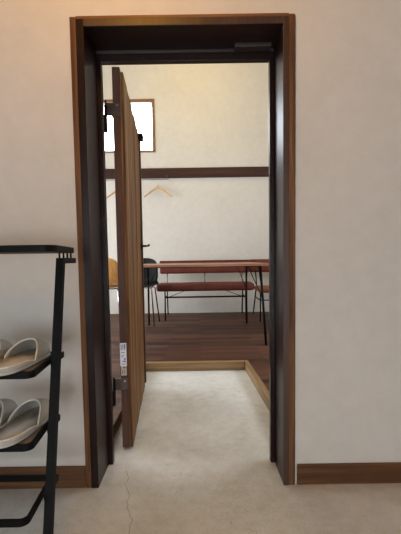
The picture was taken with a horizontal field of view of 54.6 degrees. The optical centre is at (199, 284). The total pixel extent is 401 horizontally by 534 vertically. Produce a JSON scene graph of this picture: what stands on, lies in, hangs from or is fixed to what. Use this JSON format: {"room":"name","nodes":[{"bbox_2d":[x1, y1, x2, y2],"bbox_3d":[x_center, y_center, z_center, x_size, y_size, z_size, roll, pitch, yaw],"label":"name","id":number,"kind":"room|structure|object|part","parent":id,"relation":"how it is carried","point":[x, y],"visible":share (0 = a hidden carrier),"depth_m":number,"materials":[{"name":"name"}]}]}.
{"room":"entrance hall","nodes":[
{"label":"entrance hall","id":0,"kind":"room"},
{"bbox_2d":[102,63,268,313],"bbox_3d":[-0.126,-1.686,6.377,6.300,4.450,0.150,-1,4,0],"label":"wall","id":1,"kind":"structure","parent":0,"point":[207,115],"depth_m":6.30,"materials":[{"name":"paint"}]},
{"bbox_2d":[103,99,155,152],"bbox_3d":[-1.742,-2.538,6.262,2.055,0.835,0.060,-1,4,0],"label":"window","id":2,"kind":"structure","parent":1,"relation":"in","point":[109,100],"depth_m":6.22,"materials":[{"name":"brown wood"}]},
{"bbox_2d":[106,166,268,178],"bbox_3d":[-0.128,-1.806,6.276,6.000,0.158,0.035,-1,4,0],"label":"trim","id":3,"kind":"structure","parent":1,"relation":"attached to","point":[203,172],"depth_m":6.26,"materials":[{"name":"brown wood"}]},
{"bbox_3d":[-1.500,-1.710,6.245,2.020,0.079,0.050,-1,4,0],"label":"rod","id":4,"kind":"object","parent":1,"relation":"attached to","visible":0},
{"bbox_2d":[144,186,171,196],"bbox_3d":[-0.661,-1.543,6.211,0.450,0.309,0.060,-1,4,-6],"label":"hanger","id":5,"kind":"object","parent":4,"relation":"hanging from","point":[157,187],"visible":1,"depth_m":6.22,"materials":[{"name":"brown wood"}]},
{"bbox_2d":[110,312,268,413],"bbox_3d":[-0.090,0.661,4.228,6.300,0.090,4.750,-1,4,0],"label":"floor","id":6,"kind":"structure","parent":0,"point":[210,336],"depth_m":4.31,"materials":[{"name":"brown wood"}]},
{"bbox_2d":[108,258,118,305],"bbox_3d":[-1.223,0.105,5.202,0.420,0.928,0.449,-1,4,-2],"label":"chair","id":7,"kind":"object","parent":6,"relation":"on","point":[113,270],"visible":0.25,"depth_m":5.01,"materials":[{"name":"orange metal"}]},
{"bbox_2d":[143,258,159,326],"bbox_3d":[-0.783,0.092,5.373,0.420,0.918,0.449,-1,4,4],"label":"shell chair","id":8,"kind":"object","parent":6,"relation":"on","point":[145,260],"visible":0.43,"depth_m":5.51,"materials":[{"name":"black plastic"},{"name":"black metal"}]},
{"bbox_3d":[-0.630,0.300,5.211,0.028,0.520,0.134,-3,4,-31],"label":"leg","id":9,"kind":"part","parent":8,"relation":"part of","materials":[{"name":"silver metal"}]},
{"bbox_3d":[-0.609,0.280,5.512,0.029,0.520,0.142,2,5,36],"label":"leg","id":10,"kind":"part","parent":8,"relation":"part of","materials":[{"name":"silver metal"}]},
{"bbox_2d":[156,260,253,320],"bbox_3d":[0.086,0.067,5.942,1.420,0.873,0.688,-1,4,0],"label":"leather bench","id":11,"kind":"object","parent":6,"relation":"on","point":[167,287],"visible":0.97,"depth_m":5.81,"materials":[{"name":"red leather"}]},
{"bbox_3d":[-0.495,0.313,5.638,0.020,0.430,0.029,-1,4,0],"label":"leg","id":12,"kind":"part","parent":11,"relation":"part of","materials":[{"name":"black metal"}]},
{"bbox_3d":[0.081,-0.279,6.095,1.410,0.203,0.070,-1,4,0],"label":"backrest","id":13,"kind":"part","parent":11,"relation":"part of","materials":[{"name":"red leather"}]},
{"bbox_3d":[0.085,0.028,5.805,1.420,0.110,0.420,-1,4,0],"label":"seat","id":14,"kind":"part","parent":11,"relation":"part of","materials":[{"name":"red leather"}]},
{"bbox_3d":[0.675,0.295,5.638,0.020,0.430,0.029,-1,4,0],"label":"leg","id":15,"kind":"part","parent":11,"relation":"part of","materials":[{"name":"black metal"}]},
{"bbox_2d":[144,262,268,344],"bbox_3d":[-0.004,0.170,4.622,1.472,0.837,1.440,-1,4,0],"label":"dining table","id":16,"kind":"object","parent":6,"relation":"on","point":[246,265],"visible":0.7,"depth_m":3.99,"materials":[{"name":"brown wood"}]},
{"bbox_3d":[-0.688,0.149,5.257,0.025,0.816,0.097,-1,4,-9],"label":"leg","id":17,"kind":"part","parent":16,"relation":"part of","materials":[{"name":"black metal"}]},
{"bbox_3d":[0.637,0.129,5.257,0.025,0.816,0.097,0,4,9],"label":"leg","id":18,"kind":"part","parent":16,"relation":"part of","materials":[{"name":"black metal"}]},
{"bbox_3d":[0.656,0.213,3.988,0.025,0.817,0.109,-3,4,-32],"label":"leg","id":19,"kind":"part","parent":16,"relation":"part of","materials":[{"name":"black metal"}]},
{"bbox_2d":[244,360,268,409],"bbox_3d":[0.446,0.748,2.631,0.034,0.073,1.554,-1,4,-3],"label":"trim","id":20,"kind":"structure","parent":6,"relation":"attached to","point":[259,385],"depth_m":2.82,"materials":[{"name":"brown wood"}]},
{"bbox_2d":[249,259,268,321],"bbox_3d":[1.091,0.060,5.803,0.600,0.875,0.850,-1,4,0],"label":"leather chair","id":21,"kind":"object","parent":6,"relation":"on","point":[264,268],"visible":0.4,"depth_m":6.12,"materials":[{"name":"red leather"}]},
{"bbox_3d":[1.085,-0.300,6.170,0.600,0.205,0.070,-1,4,0],"label":"backrest","id":22,"kind":"part","parent":21,"relation":"part of","materials":[{"name":"red leather"}]},
{"bbox_3d":[1.091,0.063,5.648,0.520,0.070,0.540,-1,4,0],"label":"seat","id":23,"kind":"part","parent":21,"relation":"part of","materials":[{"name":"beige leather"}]},
{"bbox_2d":[0,0,400,483],"bbox_3d":[-0.022,-1.421,1.608,3.800,4.550,0.203,-1,4,0],"label":"wall","id":24,"kind":"structure","parent":0,"point":[348,52],"depth_m":1.58,"materials":[{"name":"paint"}]},
{"bbox_2d":[0,466,85,488],"bbox_3d":[-1.110,0.826,1.649,1.255,0.094,0.010,-1,4,0],"label":"baseboard","id":25,"kind":"structure","parent":24,"relation":"attached to","point":[69,476],"depth_m":1.64,"materials":[{"name":"brown wood"}]},
{"bbox_2d":[69,17,108,487],"bbox_3d":[-0.457,-0.096,1.691,0.030,1.908,0.219,-1,4,0],"label":"trim","id":26,"kind":"structure","parent":24,"relation":"attached to","point":[85,51],"depth_m":1.62,"materials":[{"name":"brown wood"}]},
{"bbox_2d":[96,54,114,464],"bbox_3d":[-0.431,-0.088,1.786,0.020,1.880,0.032,-1,4,0],"label":"trim","id":27,"kind":"structure","parent":24,"relation":"attached to","point":[99,70],"depth_m":1.77,"materials":[{"name":"brown wood"}]},
{"bbox_2d":[113,401,121,436],"bbox_3d":[-0.482,0.763,2.631,0.037,0.071,1.550,-1,4,0],"label":"trim","id":28,"kind":"structure","parent":24,"relation":"attached to","point":[117,416],"depth_m":2.23,"materials":[{"name":"brown wood"}]},
{"bbox_2d":[104,67,149,446],"bbox_3d":[-0.403,-0.135,2.369,0.131,1.872,0.979,-1,4,-1],"label":"door","id":29,"kind":"structure","parent":24,"relation":"in","point":[127,139],"depth_m":1.97,"materials":[{"name":"brown wood"}]},
{"bbox_2d":[75,13,288,18],"bbox_3d":[-0.068,-1.060,1.629,0.838,0.012,0.217,-1,4,0],"label":"trim","id":30,"kind":"structure","parent":24,"relation":"attached to","point":[242,14],"depth_m":1.52,"materials":[{"name":"brown wood"}]},
{"bbox_2d":[83,16,282,26],"bbox_3d":[-0.064,-1.032,1.523,0.784,0.028,0.006,-1,4,0],"label":"trim","id":31,"kind":"structure","parent":24,"relation":"attached to","point":[232,20],"depth_m":1.52,"materials":[{"name":"brown wood"}]},
{"bbox_2d":[84,24,282,50],"bbox_3d":[-0.064,-1.040,1.632,0.784,0.028,0.213,-1,4,0],"label":"trim","id":32,"kind":"structure","parent":24,"relation":"attached to","point":[176,36],"depth_m":1.60,"materials":[{"name":"brown wood"}]},
{"bbox_2d":[100,52,268,64],"bbox_3d":[-0.064,-1.010,1.725,0.744,0.044,0.032,-1,4,0],"label":"trim","id":33,"kind":"structure","parent":24,"relation":"attached to","point":[207,57],"depth_m":1.71,"materials":[{"name":"brown wood"}]},
{"bbox_2d":[96,48,272,53],"bbox_3d":[-0.064,-1.024,1.704,0.776,0.012,0.008,-1,4,0],"label":"trim","id":34,"kind":"structure","parent":24,"relation":"attached to","point":[271,49],"depth_m":1.70,"materials":[{"name":"brown metal"}]},
{"bbox_2d":[234,42,270,51],"bbox_3d":[0.229,-1.025,1.676,0.154,0.016,0.044,-1,4,0],"label":"rail","id":35,"kind":"object","parent":24,"relation":"attached to","point":[256,46],"visible":1,"depth_m":1.66,"materials":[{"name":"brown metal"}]},
{"bbox_2d":[268,49,274,461],"bbox_3d":[0.333,-0.100,1.786,0.020,1.880,0.032,-1,4,0],"label":"trim","id":36,"kind":"structure","parent":24,"relation":"attached to","point":[271,54],"depth_m":1.77,"materials":[{"name":"brown wood"}]},
{"bbox_2d":[274,25,282,481],"bbox_3d":[0.354,-0.108,1.694,0.024,1.908,0.213,-1,4,0],"label":"trim","id":37,"kind":"structure","parent":24,"relation":"attached to","point":[278,49],"depth_m":1.67,"materials":[{"name":"brown wood"}]},
{"bbox_2d":[283,16,288,484],"bbox_3d":[0.354,-0.101,1.585,0.024,1.908,0.006,-1,4,0],"label":"trim","id":38,"kind":"structure","parent":24,"relation":"attached to","point":[285,18],"depth_m":1.58,"materials":[{"name":"brown wood"}]},
{"bbox_2d":[289,14,294,484],"bbox_3d":[0.378,-0.113,1.692,0.024,1.917,0.217,-1,4,0],"label":"trim","id":39,"kind":"structure","parent":24,"relation":"attached to","point":[291,16],"depth_m":1.58,"materials":[{"name":"brown wood"}]},
{"bbox_2d":[297,462,400,484],"bbox_3d":[1.088,0.796,1.649,1.348,0.088,0.010,-1,4,0],"label":"baseboard","id":40,"kind":"structure","parent":24,"relation":"attached to","point":[382,472],"depth_m":1.65,"materials":[{"name":"brown wood"}]},
{"bbox_2d":[0,370,400,533],"bbox_3d":[0.015,1.003,0.347,3.900,0.120,6.160,-1,4,0],"label":"floor","id":41,"kind":"structure","parent":0,"point":[198,461],"depth_m":1.63,"materials":[{"name":"concrete"}]},
{"bbox_2d":[0,245,75,533],"bbox_3d":[-0.994,0.386,1.315,1.096,1.014,0.455,-1,4,0],"label":"shoe rack","id":42,"kind":"object","parent":41,"relation":"on","point":[29,443],"visible":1,"depth_m":1.26,"materials":[{"name":"black metal"}]},
{"bbox_2d":[0,339,12,359],"bbox_3d":[-0.700,0.222,1.257,0.108,0.069,0.302,-1,4,2],"label":"slipper","id":43,"kind":"object","parent":42,"relation":"on","point":[5,345],"visible":0.66,"depth_m":1.31,"materials":[{"name":"beige fabric"}]},
{"bbox_2d":[0,398,17,425],"bbox_3d":[-0.693,0.431,1.262,0.108,0.069,0.302,-1,4,4],"label":"slipper","id":44,"kind":"object","parent":42,"relation":"on","point":[7,406],"visible":0.81,"depth_m":1.32,"materials":[{"name":"beige fabric"}]},
{"bbox_2d":[0,398,48,448],"bbox_3d":[-0.570,0.429,1.264,0.108,0.069,0.302,0,4,6],"label":"slipper","id":45,"kind":"object","parent":42,"relation":"on","point":[31,414],"visible":0.85,"depth_m":1.27,"materials":[{"name":"beige fabric"}]},
{"bbox_2d":[0,338,49,375],"bbox_3d":[-0.578,0.220,1.260,0.108,0.069,0.302,-1,4,4],"label":"slipper","id":46,"kind":"object","parent":42,"relation":"on","point":[25,353],"visible":1,"depth_m":1.28,"materials":[{"name":"beige fabric"}]},
{"bbox_3d":[-0.990,0.682,1.226,1.006,0.021,0.238,-1,4,0],"label":"tray frame","id":47,"kind":"part","parent":42,"relation":"part of","materials":[{"name":"black metal"}]},
{"bbox_3d":[-0.993,0.482,1.255,1.006,0.021,0.227,-1,4,0],"label":"tray frame","id":48,"kind":"part","parent":42,"relation":"part of","materials":[{"name":"black metal"}]},
{"bbox_3d":[-0.993,0.478,1.255,0.982,0.005,0.217,-1,4,0],"label":"tray panel","id":49,"kind":"part","parent":42,"relation":"part of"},
{"bbox_3d":[-0.996,0.271,1.287,1.006,0.021,0.260,-1,4,0],"label":"tray frame","id":50,"kind":"part","parent":42,"relation":"part of","materials":[{"name":"black metal"}]},
{"bbox_3d":[-0.996,0.267,1.286,0.982,0.005,0.248,-1,4,0],"label":"tray panel","id":51,"kind":"part","parent":42,"relation":"part of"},
{"bbox_2d":[0,245,73,253],"bbox_3d":[-1.002,-0.114,1.352,1.096,0.021,0.315,-1,4,0],"label":"shelf","id":52,"kind":"object","parent":42,"relation":"attached to","point":[4,249],"depth_m":1.20,"materials":[{"name":"black metal"}]},
{"bbox_3d":[-0.481,0.400,1.285,0.026,0.974,0.254,-1,4,0],"label":"post","id":53,"kind":"part","parent":42,"relation":"part of","materials":[{"name":"black metal"}]},
{"bbox_3d":[-0.488,-0.088,1.441,0.022,0.020,0.125,-1,4,0],"label":"arm","id":54,"kind":"part","parent":42,"relation":"part of","materials":[{"name":"black metal"}]},
{"bbox_2d":[146,360,244,370],"bbox_3d":[-0.037,0.706,3.374,0.855,0.073,0.060,-1,4,0],"label":"trim","id":55,"kind":"structure","parent":41,"relation":"on","point":[214,364],"depth_m":3.35,"materials":[{"name":"brown wood"}]}
]}

